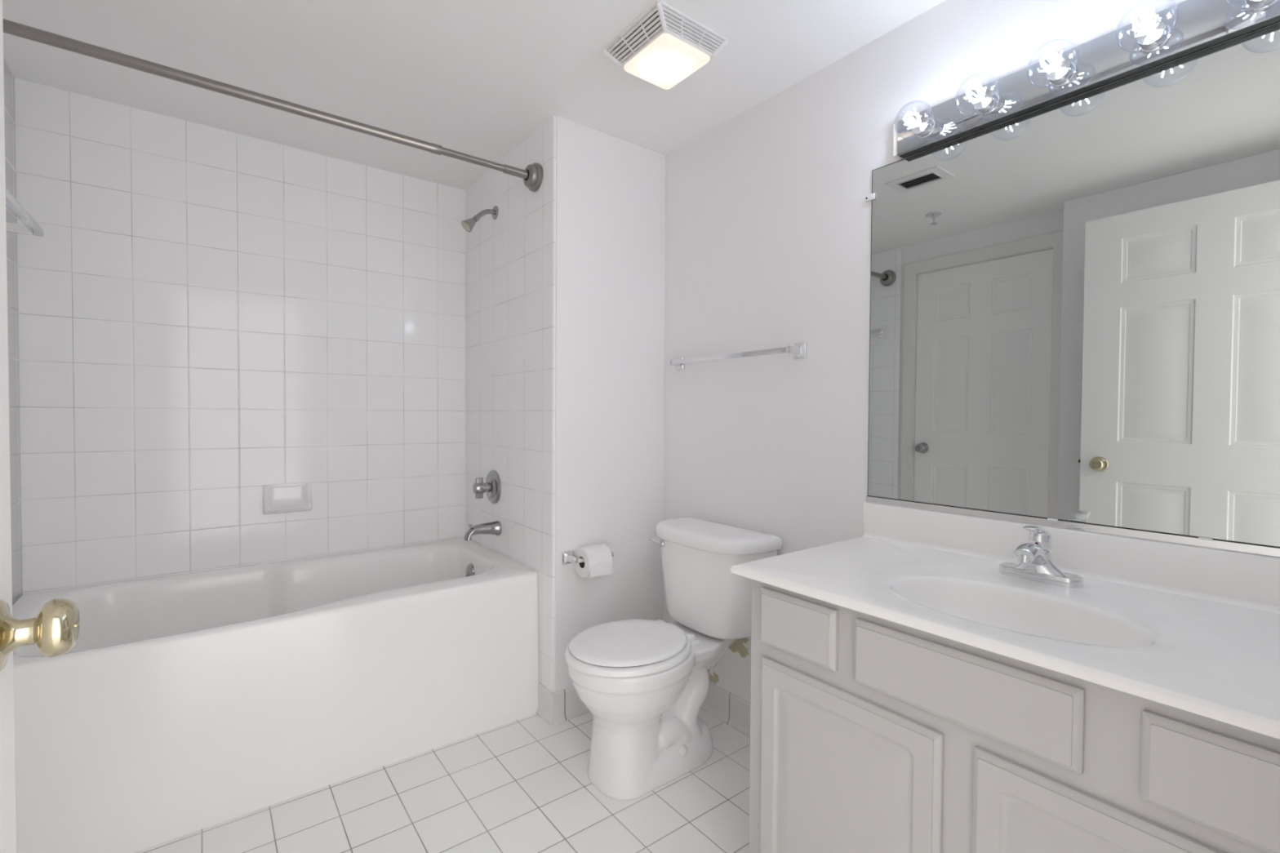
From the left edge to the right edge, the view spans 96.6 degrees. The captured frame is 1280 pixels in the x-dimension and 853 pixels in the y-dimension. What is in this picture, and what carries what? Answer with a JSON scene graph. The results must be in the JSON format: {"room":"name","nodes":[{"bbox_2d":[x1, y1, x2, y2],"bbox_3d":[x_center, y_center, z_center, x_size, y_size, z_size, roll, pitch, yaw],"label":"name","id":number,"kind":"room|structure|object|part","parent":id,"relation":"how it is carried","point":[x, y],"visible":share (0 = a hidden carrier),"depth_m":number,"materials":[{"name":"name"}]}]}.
{"room":"bathroom","nodes":[
{"label":"bathroom","id":0,"kind":"room"},
{"bbox_2d":[3,58,22,604],"bbox_3d":[-1.581,-0.006,1.143,0.160,2.228,1.738,-1,1,-37],"label":"wall","id":1,"kind":"structure","parent":0,"point":[9,80],"depth_m":1.82,"materials":[{"name":"white paint"}]},
{"bbox_2d":[5,187,44,236],"bbox_3d":[-1.721,-0.592,1.526,0.090,0.060,0.559,-1,1,-37],"label":"towel bar","id":2,"kind":"object","parent":1,"relation":"attached to","point":[31,227],"visible":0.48,"depth_m":1.65,"materials":[{"name":"white plastic"}]},
{"bbox_2d":[2,18,542,191],"bbox_3d":[-0.988,-0.944,1.722,1.498,0.104,0.104,-1,1,-37],"label":"shower rod","id":3,"kind":"object","parent":1,"relation":"attached to","point":[532,175],"visible":1,"depth_m":1.62,"materials":[{"name":"silver metal"}]},
{"bbox_2d":[14,78,465,594],"bbox_3d":[-1.300,-0.032,2.517,2.400,2.228,0.100,-1,1,-37],"label":"wall","id":4,"kind":"structure","parent":0,"point":[209,317],"depth_m":2.20,"materials":[{"name":"tile"}]},
{"bbox_2d":[262,482,311,514],"bbox_3d":[-1.433,0.295,2.321,0.166,0.115,0.062,-1,1,-37],"label":"soap dish","id":5,"kind":"object","parent":4,"relation":"attached to","point":[295,497],"visible":1,"depth_m":2.33,"materials":[{"name":"white ceramic"}]},
{"bbox_2d":[134,708,750,852],"bbox_3d":[-0.153,1.168,1.077,2.450,0.100,3.850,-1,1,-37],"label":"floor","id":6,"kind":"structure","parent":0,"point":[522,785],"depth_m":1.64,"materials":[{"name":"tile"}]},
{"bbox_2d":[12,537,538,852],"bbox_3d":[-1.215,0.825,2.039,1.496,0.534,0.792,-1,1,-37],"label":"bathtub","id":7,"kind":"object","parent":6,"relation":"on","point":[180,704],"visible":0.9,"depth_m":1.73,"materials":[{"name":"white ceramic"}]},
{"bbox_3d":[-0.730,0.633,2.475,0.038,0.076,0.074,-1,1,-37],"label":"overflow plate","id":8,"kind":"part","parent":7,"relation":"part of","materials":[{"name":"silver metal"}]},
{"bbox_2d":[564,516,782,799],"bbox_3d":[0.067,0.730,1.885,0.676,0.746,0.480,-1,1,-37],"label":"toilet","id":9,"kind":"object","parent":6,"relation":"on","point":[644,684],"visible":1,"depth_m":1.81,"materials":[{"name":"white ceramic"}]},
{"bbox_3d":[-0.035,0.700,1.806,0.418,0.020,0.362,-1,1,-37],"label":"seat","id":10,"kind":"part","parent":9,"relation":"part of","materials":[{"name":"white plastic"}]},
{"bbox_3d":[-0.034,0.678,1.806,0.391,0.017,0.334,-1,1,-37],"label":"seat lid","id":11,"kind":"part","parent":9,"relation":"part of","materials":[{"name":"white plastic"}]},
{"bbox_3d":[0.057,0.907,1.881,0.632,0.392,0.364,-1,1,-37],"label":"bowl","id":12,"kind":"part","parent":9,"relation":"part of","materials":[{"name":"white ceramic"}]},
{"bbox_3d":[0.068,0.418,2.064,0.046,0.029,0.073,-1,1,-37],"label":"flush lever","id":13,"kind":"part","parent":9,"relation":"part of","materials":[{"name":"silver metal"}]},
{"bbox_3d":[0.242,0.552,2.015,0.228,0.306,0.448,-1,1,-37],"label":"tank","id":14,"kind":"part","parent":9,"relation":"part of","materials":[{"name":"white ceramic"}]},
{"bbox_3d":[0.239,0.380,2.008,0.248,0.050,0.480,-1,1,-37],"label":"tank lid","id":15,"kind":"part","parent":9,"relation":"part of","materials":[{"name":"white ceramic"}]},
{"bbox_2d":[749,579,1279,852],"bbox_3d":[0.737,0.736,1.127,0.560,0.774,0.898,-1,1,-37],"label":"vanity cabinet","id":16,"kind":"object","parent":6,"relation":"on","point":[868,734],"visible":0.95,"depth_m":0.95,"materials":[{"name":"grey paint"}]},
{"bbox_3d":[0.330,0.425,1.208,0.018,0.122,0.192,-1,1,-37],"label":"drawer","id":17,"kind":"part","parent":16,"relation":"part of","materials":[{"name":"grey paint"}]},
{"bbox_3d":[0.392,0.769,1.131,0.018,0.494,0.394,-1,1,-37],"label":"cabinet door","id":18,"kind":"part","parent":16,"relation":"part of","materials":[{"name":"grey paint"}]},
{"bbox_3d":[0.522,0.434,0.957,0.018,0.123,0.360,-1,1,-37],"label":"false drawer","id":19,"kind":"part","parent":16,"relation":"part of","materials":[{"name":"grey paint"}]},
{"bbox_2d":[730,502,1279,740],"bbox_3d":[0.721,0.347,1.128,0.580,0.230,0.934,-1,1,-37],"label":"countertop","id":20,"kind":"structure","parent":16,"relation":"on","point":[1192,629],"depth_m":1.09,"materials":[{"name":"white stone"}]},
{"bbox_2d":[998,525,1084,588],"bbox_3d":[0.832,0.268,1.204,0.122,0.119,0.154,-1,1,-37],"label":"faucet","id":21,"kind":"object","parent":20,"relation":"on","point":[1036,563],"visible":1,"depth_m":1.20,"materials":[{"name":"silver metal"}]},
{"bbox_3d":[0.842,0.236,1.210,0.087,0.054,0.042,-1,1,-37],"label":"lever handle","id":22,"kind":"part","parent":21,"relation":"part of","materials":[{"name":"silver metal"}]},
{"bbox_3d":[0.831,0.283,1.203,0.120,0.081,0.109,-1,1,-37],"label":"spout","id":23,"kind":"part","parent":21,"relation":"part of","materials":[{"name":"silver metal"}]},
{"bbox_3d":[0.859,0.318,1.226,0.052,0.018,0.154,-1,1,-37],"label":"plate","id":24,"kind":"part","parent":21,"relation":"part of","materials":[{"name":"silver metal"}]},
{"bbox_3d":[0.661,0.775,0.780,0.018,0.497,0.390,-1,1,-37],"label":"cabinet door","id":25,"kind":"part","parent":16,"relation":"part of","materials":[{"name":"grey paint"}]},
{"bbox_3d":[0.727,0.443,0.691,0.018,0.121,0.182,-1,1,-37],"label":"drawer","id":26,"kind":"part","parent":16,"relation":"part of","materials":[{"name":"grey paint"}]},
{"bbox_2d":[2,0,945,190],"bbox_3d":[-0.401,-1.167,1.371,2.450,0.100,2.990,-1,1,-37],"label":"ceiling","id":27,"kind":"structure","parent":0,"point":[477,78],"depth_m":1.77,"materials":[{"name":"white paint"}]},
{"bbox_2d":[602,0,728,89],"bbox_3d":[0.072,-1.092,1.670,0.268,0.059,0.267,-1,1,-37],"label":"exhaust fan light","id":28,"kind":"object","parent":27,"relation":"attached to","point":[663,46],"visible":1,"depth_m":1.62,"materials":[{"name":"white plastic"}]},
{"bbox_2d":[465,115,666,693],"bbox_3d":[-0.377,-0.028,2.600,0.527,2.228,0.891,-1,1,-37],"label":"wall","id":29,"kind":"structure","parent":0,"point":[565,290],"depth_m":2.25,"materials":[{"name":"white paint"}]},
{"bbox_2d":[461,205,498,231],"bbox_3d":[-0.689,-0.892,2.439,0.152,0.135,0.058,-1,1,-37],"label":"showerhead","id":30,"kind":"object","parent":29,"relation":"attached to","point":[468,224],"visible":1,"depth_m":2.42,"materials":[{"name":"silver metal"}]},
{"bbox_3d":[-0.666,-0.912,2.455,0.097,0.061,0.023,-1,1,-37],"label":"shower arm","id":31,"kind":"part","parent":30,"relation":"part of","materials":[{"name":"silver metal"}]},
{"bbox_2d":[463,520,502,540],"bbox_3d":[-0.676,0.444,2.436,0.154,0.066,0.062,-1,1,-37],"label":"tub spout","id":32,"kind":"object","parent":29,"relation":"attached to","point":[495,527],"visible":1,"depth_m":2.42,"materials":[{"name":"silver metal"}]},
{"bbox_2d":[472,470,501,503],"bbox_3d":[-0.681,0.267,2.490,0.094,0.148,0.148,-1,1,-37],"label":"shower valve","id":33,"kind":"object","parent":29,"relation":"attached to","point":[492,486],"visible":1,"depth_m":2.47,"materials":[{"name":"silver metal"}]},
{"bbox_3d":[-0.689,0.267,2.484,0.074,0.090,0.051,-1,1,-37],"label":"valve knob","id":34,"kind":"part","parent":33,"relation":"part of","materials":[{"name":"silver metal"}]},
{"bbox_3d":[-0.655,0.267,2.511,0.026,0.148,0.148,-1,1,-37],"label":"valve plate","id":35,"kind":"part","parent":33,"relation":"part of","materials":[{"name":"silver metal"}]},
{"bbox_2d":[536,681,590,725],"bbox_3d":[-0.147,1.038,2.297,0.546,0.112,0.127,-1,1,-37],"label":"baseboard","id":36,"kind":"structure","parent":29,"relation":"attached to","point":[554,708],"depth_m":2.13,"materials":[{"name":"tile"}]},
{"bbox_2d":[561,544,613,564],"bbox_3d":[-0.189,0.489,2.152,0.205,0.048,0.069,-1,1,-37],"label":"toilet paper holder","id":37,"kind":"object","parent":29,"relation":"attached to","point":[567,557],"visible":0.51,"depth_m":2.11,"materials":[{"name":"silver metal"}]},
{"bbox_3d":[-0.248,0.490,2.099,0.038,0.038,0.057,-1,1,-37],"label":"post","id":38,"kind":"part","parent":37,"relation":"part of","materials":[{"name":"silver metal"}]},
{"bbox_2d":[573,543,612,577],"bbox_3d":[-0.175,0.502,2.133,0.103,0.112,0.112,-1,1,-37],"label":"toilet paper roll","id":39,"kind":"object","parent":37,"relation":"on","point":[597,558],"visible":0.94,"depth_m":2.10,"materials":[{"name":"white paper"}]},
{"bbox_2d":[662,0,1279,702],"bbox_3d":[0.440,-0.012,2.050,0.100,2.228,2.758,-1,1,-37],"label":"wall","id":40,"kind":"structure","parent":0,"point":[768,216],"depth_m":1.86,"materials":[{"name":"paint"}]},
{"bbox_2d":[700,681,750,737],"bbox_3d":[0.386,1.046,2.035,0.019,0.112,0.957,-1,1,-37],"label":"baseboard","id":41,"kind":"structure","parent":40,"relation":"attached to","point":[732,710],"depth_m":2.11,"materials":[{"name":"tile"}]},
{"bbox_2d":[667,342,807,369],"bbox_3d":[0.319,-0.251,2.068,0.065,0.052,0.634,-1,1,-37],"label":"towel bar","id":42,"kind":"object","parent":40,"relation":"attached to","point":[799,350],"visible":1,"depth_m":1.95,"materials":[{"name":"silver metal"}]},
{"bbox_2d":[862,502,1279,613],"bbox_3d":[0.939,0.279,1.293,0.032,0.097,0.934,-1,1,-37],"label":"backsplash","id":43,"kind":"structure","parent":40,"relation":"attached to","point":[1249,580],"depth_m":1.21,"materials":[{"name":"white stone"}]},
{"bbox_2d":[864,22,1279,557],"bbox_3d":[0.945,-0.252,1.296,0.011,0.962,0.953,-1,1,-37],"label":"wall mirror","id":44,"kind":"object","parent":40,"relation":"attached to","point":[1074,324],"visible":1,"depth_m":1.24,"materials":[{"name":"grey mirror"}]},
{"bbox_2d":[893,0,1279,159],"bbox_3d":[0.903,-0.778,1.234,0.144,0.095,0.786,-1,1,-37],"label":"vanity light","id":45,"kind":"object","parent":40,"relation":"attached to","point":[1188,27],"visible":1,"depth_m":1.22,"materials":[{"name":"grey metal"}]},
{"bbox_3d":[0.703,-0.782,1.458,0.099,0.090,0.090,-1,1,-37],"label":"light bulb","id":46,"kind":"part","parent":45,"relation":"part of","materials":[{"name":"clear glass"}]},
{"bbox_2d":[911,115,935,138],"bbox_3d":[0.738,-0.782,1.485,0.032,0.050,0.050,-1,1,-37],"label":"socket","id":47,"kind":"object","parent":45,"relation":"attached to","point":[926,129],"depth_m":1.48,"materials":[{"name":"silver metal"}]},
{"bbox_3d":[0.794,-0.779,1.339,0.099,0.090,0.090,-1,1,-37],"label":"light bulb","id":48,"kind":"part","parent":45,"relation":"part of","materials":[{"name":"clear glass"}]},
{"bbox_2d":[973,88,999,115],"bbox_3d":[0.829,-0.779,1.366,0.032,0.050,0.050,-1,1,-37],"label":"socket","id":49,"kind":"object","parent":45,"relation":"attached to","point":[990,96],"depth_m":1.36,"materials":[{"name":"silver metal"}]},
{"bbox_3d":[0.885,-0.776,1.220,0.099,0.090,0.090,-1,1,-37],"label":"light bulb","id":50,"kind":"part","parent":45,"relation":"part of","materials":[{"name":"clear glass"}]},
{"bbox_2d":[1045,57,1076,87],"bbox_3d":[0.920,-0.776,1.248,0.032,0.050,0.050,-1,1,-37],"label":"socket","id":51,"kind":"object","parent":45,"relation":"attached to","point":[1067,66],"depth_m":1.24,"materials":[{"name":"silver metal"}]},
{"bbox_3d":[0.978,-0.773,1.100,0.099,0.090,0.090,-1,1,-37],"label":"light bulb","id":52,"kind":"part","parent":45,"relation":"part of","materials":[{"name":"clear glass"}]},
{"bbox_2d":[1135,19,1171,53],"bbox_3d":[1.013,-0.773,1.127,0.032,0.050,0.050,-1,1,-37],"label":"socket","id":53,"kind":"object","parent":45,"relation":"attached to","point":[1162,31],"depth_m":1.12,"materials":[{"name":"silver metal"}]},
{"bbox_3d":[1.069,-0.770,0.981,0.099,0.090,0.090,-1,1,-37],"label":"light bulb","id":54,"kind":"part","parent":45,"relation":"part of","materials":[{"name":"clear glass"}]},
{"bbox_2d":[1244,0,1279,11],"bbox_3d":[1.104,-0.770,1.008,0.032,0.050,0.050,-1,1,-37],"label":"socket","id":55,"kind":"object","parent":45,"relation":"attached to","point":[1273,6],"depth_m":1.01,"materials":[{"name":"silver metal"}]},
{"bbox_3d":[0.448,0.025,0.244,2.285,2.228,0.120,-1,1,-37],"label":"wall","id":56,"kind":"structure","parent":0,"visible":0},
{"bbox_2d":[0,0,79,852],"bbox_3d":[-0.397,0.105,0.234,0.149,2.033,0.882,-1,1,-37],"label":"door","id":57,"kind":"structure","parent":56,"relation":"in","point":[54,631],"depth_m":0.56,"materials":[{"name":"white paint"}]},
{"bbox_3d":[-0.580,0.196,0.547,0.056,0.068,0.068,-1,1,-37],"label":"knob","id":58,"kind":"part","parent":57,"relation":"part of","materials":[{"name":"gold metal"}]}
]}

